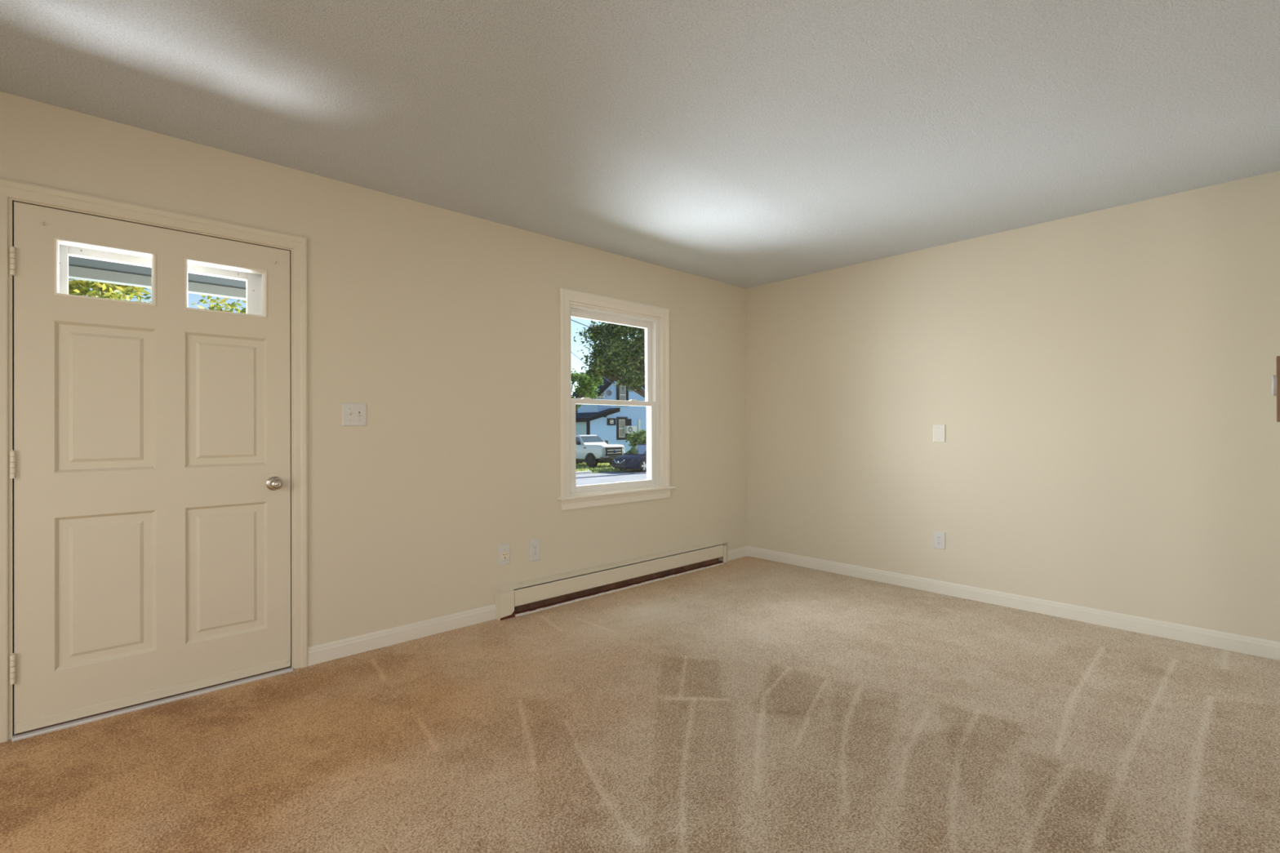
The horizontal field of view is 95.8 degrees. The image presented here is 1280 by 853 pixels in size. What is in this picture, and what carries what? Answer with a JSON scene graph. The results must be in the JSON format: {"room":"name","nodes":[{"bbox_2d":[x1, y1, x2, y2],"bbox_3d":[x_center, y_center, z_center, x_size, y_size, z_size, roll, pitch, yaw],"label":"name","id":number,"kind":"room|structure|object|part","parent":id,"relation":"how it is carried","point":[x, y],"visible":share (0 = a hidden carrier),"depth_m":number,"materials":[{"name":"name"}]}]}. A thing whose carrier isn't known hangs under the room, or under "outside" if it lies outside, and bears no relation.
{"room":"empty living room","nodes":[
{"label":"empty living room","id":0,"kind":"room"},
{"bbox_2d":[68,278,151,303],"bbox_3d":[-10.307,-0.382,11.526,2.679,5.644,3.229,0,0,-5],"label":"street tree","id":1,"kind":"object","parent":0,"point":[111,291],"visible":0.09,"depth_m":11.11,"materials":[{"name":"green plant"}]},
{"bbox_2d":[0,91,746,647],"bbox_3d":[-1.432,-0.040,3.170,6.720,2.440,0.160,0,0,-43],"label":"wall","id":2,"kind":"structure","parent":0,"point":[443,322],"depth_m":3.29,"materials":[{"name":"beige paint"}]},
{"bbox_2d":[9,201,290,735],"bbox_3d":[-2.034,0.158,2.492,0.928,2.026,0.114,0,0,-43],"label":"door","id":3,"kind":"structure","parent":2,"relation":"in","point":[150,462],"depth_m":2.45,"materials":[{"name":"beige paint"}]},
{"bbox_3d":[-2.189,-0.117,2.377,0.306,0.600,0.014,0,0,-43],"label":"panel","id":4,"kind":"part","parent":3,"relation":"part of","materials":[{"name":"beige paint"}]},
{"bbox_3d":[-2.187,0.658,2.374,0.306,0.601,0.014,0,0,-43],"label":"panel","id":5,"kind":"part","parent":3,"relation":"part of","materials":[{"name":"beige paint"}]},
{"bbox_3d":[-2.045,1.167,2.511,0.908,0.006,0.034,0,0,-43],"label":"sweep blade","id":6,"kind":"part","parent":3,"relation":"part of","materials":[{"name":"brown"}]},
{"bbox_2d":[59,244,262,315],"bbox_3d":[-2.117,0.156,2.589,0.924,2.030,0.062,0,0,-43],"label":"window","id":7,"kind":"structure","parent":3,"relation":"in","point":[253,281],"depth_m":2.54,"materials":[{"name":"white"}]},
{"bbox_3d":[-2.129,-0.738,2.588,0.613,0.062,0.035,0,0,-43],"label":"rail","id":8,"kind":"part","parent":7,"relation":"part of","materials":[{"name":"white"}]},
{"bbox_3d":[-1.892,-0.117,2.651,0.307,0.600,0.014,0,0,-43],"label":"panel","id":9,"kind":"part","parent":3,"relation":"part of","materials":[{"name":"beige paint"}]},
{"bbox_3d":[-1.890,0.658,2.649,0.307,0.601,0.014,0,0,-43],"label":"panel","id":10,"kind":"part","parent":3,"relation":"part of","materials":[{"name":"beige paint"}]},
{"bbox_3d":[-1.725,0.272,2.739,0.055,0.055,0.060,0,0,-43],"label":"knob","id":11,"kind":"part","parent":3,"relation":"part of","materials":[{"name":"metal"}]},
{"bbox_2d":[0,177,308,742],"bbox_3d":[-2.083,0.125,2.548,1.074,2.112,0.169,0,0,-43],"label":"door frame","id":12,"kind":"structure","parent":2,"relation":"attached to","point":[11,191],"depth_m":2.42,"materials":[{"name":"beige paint"}]},
{"bbox_3d":[-2.399,0.129,2.154,0.058,2.104,0.019,0,0,-43],"label":"casing","id":13,"kind":"part","parent":12,"relation":"part of","materials":[{"name":"beige paint"}]},
{"bbox_3d":[-2.035,-0.898,2.496,1.074,0.066,0.019,0,0,-43],"label":"casing","id":14,"kind":"part","parent":12,"relation":"part of","materials":[{"name":"beige paint"}]},
{"bbox_3d":[-1.664,0.128,2.833,0.058,2.104,0.019,0,0,-43],"label":"casing","id":15,"kind":"part","parent":12,"relation":"part of","materials":[{"name":"beige paint"}]},
{"bbox_2d":[68,255,245,300],"bbox_3d":[-3.239,-1.138,2.951,3.850,0.332,1.960,0,0,-43],"label":"porch roof","id":16,"kind":"structure","parent":2,"relation":"attached to","point":[81,268],"depth_m":3.92,"materials":[{"name":"grey paint"}]},
{"bbox_2d":[342,403,366,426],"bbox_3d":[-1.482,-0.062,3.003,0.118,0.118,0.018,0,0,-43],"label":"light switch","id":17,"kind":"object","parent":2,"relation":"attached to","point":[353,414],"visible":1,"depth_m":3.00,"materials":[{"name":"white plastic"}]},
{"bbox_2d":[307,604,495,666],"bbox_3d":[-1.264,1.136,3.200,1.025,0.088,0.013,0,0,-43],"label":"baseboard","id":18,"kind":"structure","parent":2,"relation":"attached to","point":[321,653],"depth_m":3.14,"materials":[{"name":"white paint"}]},
{"bbox_2d":[498,542,510,565],"bbox_3d":[-0.842,0.797,3.593,0.078,0.130,0.012,0,0,-43],"label":"outlet","id":19,"kind":"object","parent":2,"relation":"attached to","point":[504,549],"visible":1,"depth_m":3.59,"materials":[{"name":"white plastic"}]},
{"bbox_2d":[500,551,508,559],"bbox_3d":[-0.840,0.804,3.591,0.054,0.054,0.005,0,0,-43],"label":"receptacle","id":20,"kind":"object","parent":19,"relation":"attached to","point":[504,555],"depth_m":3.59,"materials":[{"name":"white plastic"}]},
{"bbox_2d":[529,538,539,561],"bbox_3d":[-0.680,0.801,3.745,0.076,0.140,0.008,0,0,-43],"label":"wall outlet","id":21,"kind":"object","parent":2,"relation":"attached to","point":[534,544],"visible":1,"depth_m":3.74,"materials":[{"name":"white plastic"}]},
{"bbox_2d":[494,539,728,621],"bbox_3d":[-0.066,1.083,4.271,2.190,0.192,0.065,0,0,-43],"label":"baseboard heater","id":22,"kind":"object","parent":2,"relation":"attached to","point":[521,598],"visible":1,"depth_m":4.06,"materials":[{"name":"beige metal"}]},
{"bbox_3d":[-0.070,1.084,4.276,2.186,0.190,0.053,0,0,-43],"label":"plate","id":23,"kind":"part","parent":22,"relation":"part of","materials":[{"name":"beige metal"}]},
{"bbox_3d":[-0.027,1.172,4.270,2.030,0.014,0.008,0,0,-43],"label":"rail","id":24,"kind":"part","parent":22,"relation":"part of","materials":[{"name":"metal"}]},
{"bbox_3d":[0.737,1.092,5.014,0.003,0.172,0.061,0,0,-43],"label":"plate","id":25,"kind":"part","parent":22,"relation":"part of","materials":[{"name":"beige metal"}]},
{"bbox_2d":[557,288,675,511],"bbox_3d":[-0.188,-0.182,4.292,1.106,1.498,0.210,0,0,-43],"label":"window","id":26,"kind":"structure","parent":2,"relation":"in","point":[656,486],"depth_m":4.26,"materials":[{"name":"white paint"}]},
{"bbox_3d":[-0.505,-0.228,3.905,0.075,1.405,0.019,0,0,-43],"label":"casing","id":27,"kind":"part","parent":26,"relation":"part of","materials":[{"name":"white paint"}]},
{"bbox_3d":[-0.220,-0.483,4.277,0.810,0.645,0.030,0,0,-43],"label":"sash","id":28,"kind":"part","parent":26,"relation":"part of","materials":[{"name":"white plastic"}]},
{"bbox_3d":[-0.204,-0.183,4.289,0.893,1.345,0.033,0,0,-43],"label":"frame","id":29,"kind":"part","parent":26,"relation":"part of","materials":[{"name":"white plastic"}]},
{"bbox_3d":[-0.188,0.132,4.254,0.812,0.650,0.034,0,0,-43],"label":"sash","id":30,"kind":"part","parent":26,"relation":"part of","materials":[{"name":"white plastic"}]},
{"bbox_3d":[-0.180,-0.183,4.264,0.893,1.345,0.037,0,0,-43],"label":"frame","id":31,"kind":"part","parent":26,"relation":"part of","materials":[{"name":"white plastic"}]},
{"bbox_3d":[-0.154,-0.894,4.234,1.039,0.075,0.019,0,0,-43],"label":"casing","id":32,"kind":"part","parent":26,"relation":"part of","materials":[{"name":"white paint"}]},
{"bbox_3d":[-0.163,-0.183,4.245,0.893,1.345,0.015,0,0,-43],"label":"frame","id":33,"kind":"part","parent":26,"relation":"part of","materials":[{"name":"white paint"}]},
{"bbox_3d":[-0.242,-0.183,4.331,0.893,1.345,0.080,0,0,-43],"label":"frame","id":34,"kind":"part","parent":26,"relation":"part of","materials":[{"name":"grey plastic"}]},
{"bbox_3d":[0.203,-0.229,4.559,0.075,1.405,0.019,0,0,-43],"label":"casing","id":35,"kind":"part","parent":26,"relation":"part of","materials":[{"name":"white paint"}]},
{"bbox_2d":[728,546,746,560],"bbox_3d":[0.848,1.134,5.152,0.337,0.088,0.013,0,0,-43],"label":"baseboard","id":36,"kind":"structure","parent":2,"relation":"attached to","point":[741,552],"depth_m":5.16,"materials":[{"name":"white paint"}]},
{"bbox_2d":[0,555,1279,852],"bbox_3d":[1.002,1.165,0.537,6.400,0.002,7.000,0,0,-43],"label":"floor","id":37,"kind":"structure","parent":0,"point":[744,704],"depth_m":2.13,"materials":[{"name":"beige carpet"}]},
{"bbox_2d":[11,666,293,742],"bbox_3d":[-2.074,1.181,2.543,0.924,0.020,0.180,0,0,-43],"label":"threshold","id":38,"kind":"object","parent":37,"relation":"on","point":[93,718],"visible":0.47,"depth_m":2.42,"materials":[{"name":"silver metal"}]},
{"bbox_2d":[0,0,1279,288],"bbox_3d":[0.993,-1.350,0.544,6.720,0.150,7.320,0,0,-43],"label":"ceiling","id":39,"kind":"structure","parent":0,"point":[744,144],"depth_m":2.24,"materials":[{"name":"white paint"}]},
{"bbox_2d":[746,170,1279,642],"bbox_3d":[3.461,-0.058,2.707,0.160,2.440,7.160,0,0,-43],"label":"wall","id":40,"kind":"structure","parent":0,"point":[1099,383],"depth_m":3.59,"materials":[{"name":"beige paint"}]},
{"bbox_2d":[933,424,945,442],"bbox_3d":[2.100,0.049,4.057,0.008,0.126,0.080,0,0,-43],"label":"blank plate","id":41,"kind":"object","parent":40,"relation":"attached to","point":[939,430],"visible":1,"depth_m":4.05,"materials":[{"name":"white plastic"}]},
{"bbox_2d":[933,530,945,549],"bbox_3d":[2.099,0.799,4.058,0.008,0.122,0.080,0,0,-43],"label":"wall outlet","id":42,"kind":"object","parent":40,"relation":"attached to","point":[939,537],"visible":1,"depth_m":4.05,"materials":[{"name":"white plastic"}]},
{"bbox_2d":[746,546,1279,660],"bbox_3d":[2.084,1.127,4.071,0.013,0.088,3.278,0,0,-43],"label":"baseboard","id":43,"kind":"structure","parent":40,"relation":"attached to","point":[1260,647],"depth_m":3.57,"materials":[{"name":"white paint"}]},
{"bbox_3d":[2.926,-0.056,2.542,0.850,2.440,0.120,0,0,-43],"label":"wall","id":44,"kind":"structure","parent":0,"visible":0},
{"bbox_2d":[1271,355,1279,422],"bbox_3d":[2.875,-0.166,2.604,0.160,0.290,0.038,0,0,-43],"label":"thermostat","id":45,"kind":"object","parent":44,"relation":"attached to","point":[1275,378],"visible":1,"depth_m":2.55,"materials":[{"name":"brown plastic"}]},
{"label":"outside","id":46,"kind":"structure","parent":0,"visible":0},
{"bbox_2d":[575,462,638,473],"bbox_3d":[-26.054,2.678,45.598,105.000,0.210,54.070,0,0,-43],"label":"lawn","id":47,"kind":"structure","parent":46,"point":[586,464],"depth_m":32.12,"materials":[{"name":"plant"}]},
{"bbox_2d":[571,367,604,411],"bbox_3d":[-3.835,-0.656,37.187,3.827,6.382,2.994,0,0,-43],"label":"tree","id":48,"kind":"object","parent":47,"relation":"on","point":[587,388],"visible":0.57,"depth_m":36.69,"materials":[{"name":"green plant"}]},
{"bbox_2d":[575,435,625,467],"bbox_3d":[-3.470,1.505,36.577,2.437,1.950,5.945,0,0,-43],"label":"pickup truck","id":49,"kind":"object","parent":47,"relation":"on","point":[592,450],"visible":0.66,"depth_m":34.75,"materials":[{"name":"white paint"}]},
{"bbox_2d":[605,447,622,455],"bbox_3d":[-1.558,1.487,34.507,1.280,0.480,0.120,0,0,-43],"label":"grille","id":50,"kind":"object","parent":49,"relation":"attached to","point":[609,451],"depth_m":34.45,"materials":[{"name":"black"}]},
{"bbox_2d":[572,346,646,462],"bbox_3d":[-4.740,-1.780,47.663,10.419,8.588,15.000,0,0,-43],"label":"house","id":51,"kind":"structure","parent":47,"relation":"on","point":[607,422],"depth_m":41.22,"materials":[{"name":"blue paint"}]},
{"bbox_2d":[595,388,604,398],"bbox_3d":[-2.778,-2.296,40.377,0.617,0.662,0.329,0,0,-43],"label":"air conditioner","id":52,"kind":"object","parent":51,"relation":"attached to","point":[602,395],"visible":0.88,"depth_m":40.31,"materials":[{"name":"white metal"}]},
{"bbox_2d":[605,389,612,397],"bbox_3d":[-2.279,-2.354,40.761,0.437,0.562,0.463,0,0,-43],"label":"satellite dish","id":53,"kind":"object","parent":51,"relation":"attached to","point":[609,393],"visible":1,"depth_m":40.69,"materials":[{"name":"grey metal"}]},
{"bbox_3d":[-2.175,-2.367,40.647,0.440,0.430,0.125,0,0,-29],"label":"dish","id":54,"kind":"part","parent":53,"relation":"part of","materials":[{"name":"grey metal"}]},
{"bbox_3d":[-1.327,0.140,41.880,0.591,1.287,0.050,0,0,-43],"label":"sash frame","id":55,"kind":"part","parent":51,"relation":"part of","materials":[{"name":"white"}]},
{"bbox_3d":[-1.334,0.140,41.888,0.501,1.197,0.030,0,0,-43],"label":"pane","id":56,"kind":"part","parent":51,"relation":"part of","materials":[{"name":"blue"}]},
{"bbox_3d":[-1.279,-2.299,41.953,0.520,1.212,0.030,0,0,-43],"label":"pane","id":57,"kind":"part","parent":51,"relation":"part of","materials":[{"name":"blue"}]},
{"bbox_2d":[627,418,631,435],"bbox_3d":[-0.793,0.170,42.407,0.406,1.444,0.060,0,0,-43],"label":"shutter","id":58,"kind":"object","parent":51,"relation":"hanging from","point":[629,420],"depth_m":42.42,"materials":[{"name":"grey"}]},
{"bbox_2d":[625,426,636,434],"bbox_3d":[-0.657,0.252,42.321,0.954,0.594,0.329,0,0,-43],"label":"air conditioner","id":59,"kind":"object","parent":51,"relation":"attached to","point":[628,429],"visible":0.92,"depth_m":42.09,"materials":[{"name":"white metal"}]},
{"bbox_2d":[573,320,644,398],"bbox_3d":[-0.303,-2.333,30.872,6.550,9.778,6.652,0,0,1],"label":"shade tree","id":60,"kind":"object","parent":47,"relation":"on","point":[623,359],"visible":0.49,"depth_m":29.83,"materials":[{"name":"green plant"}]},
{"bbox_2d":[625,429,646,448],"bbox_3d":[0.286,1.281,34.051,2.339,2.380,2.460,0,0,-4],"label":"shrub","id":61,"kind":"object","parent":47,"relation":"on","point":[639,437],"visible":0.48,"depth_m":33.43,"materials":[{"name":"green plant"}]},
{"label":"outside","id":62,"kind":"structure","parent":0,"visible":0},
{"bbox_2d":[570,319,606,333],"bbox_3d":[-1.062,-5.048,31.499,0.044,1.535,12.071,0,0,42],"label":"cable","id":63,"kind":"object","parent":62,"point":[571,319],"visible":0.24,"depth_m":29.51,"materials":[{"name":"grey plastic"}]},
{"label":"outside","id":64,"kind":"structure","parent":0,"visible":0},
{"bbox_2d":[575,470,646,485],"bbox_3d":[-4.280,2.542,22.026,105.000,0.200,9.750,0,0,-43],"label":"road","id":65,"kind":"structure","parent":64,"point":[633,475],"depth_m":27.90,"materials":[{"name":"concrete"}]},
{"bbox_2d":[191,294,245,313],"bbox_3d":[-11.171,-0.624,15.617,3.389,6.155,3.217,0,0,-43],"label":"street tree","id":66,"kind":"object","parent":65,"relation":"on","point":[232,305],"visible":0.02,"depth_m":15.29,"materials":[{"name":"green plant"}]},
{"bbox_2d":[575,471,591,474],"bbox_3d":[-22.566,2.463,11.895,54.387,0.230,0.180,0,0,-43],"label":"kerb","id":67,"kind":"object","parent":65,"relation":"on","point":[580,472],"visible":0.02,"depth_m":29.98,"materials":[{"name":"concrete"}]},
{"bbox_2d":[612,443,646,471],"bbox_3d":[0.628,1.709,32.590,4.950,1.490,2.096,0,0,-43],"label":"car","id":68,"kind":"object","parent":65,"relation":"on","point":[635,458],"visible":0.55,"depth_m":31.00,"materials":[{"name":"blue paint"}]},
{"bbox_2d":[613,459,624,464],"bbox_3d":[-1.138,1.883,30.958,0.140,0.226,0.871,0,0,-43],"label":"grille","id":69,"kind":"object","parent":68,"relation":"attached to","point":[615,461],"depth_m":30.93,"materials":[{"name":"silver metal"}]}
]}

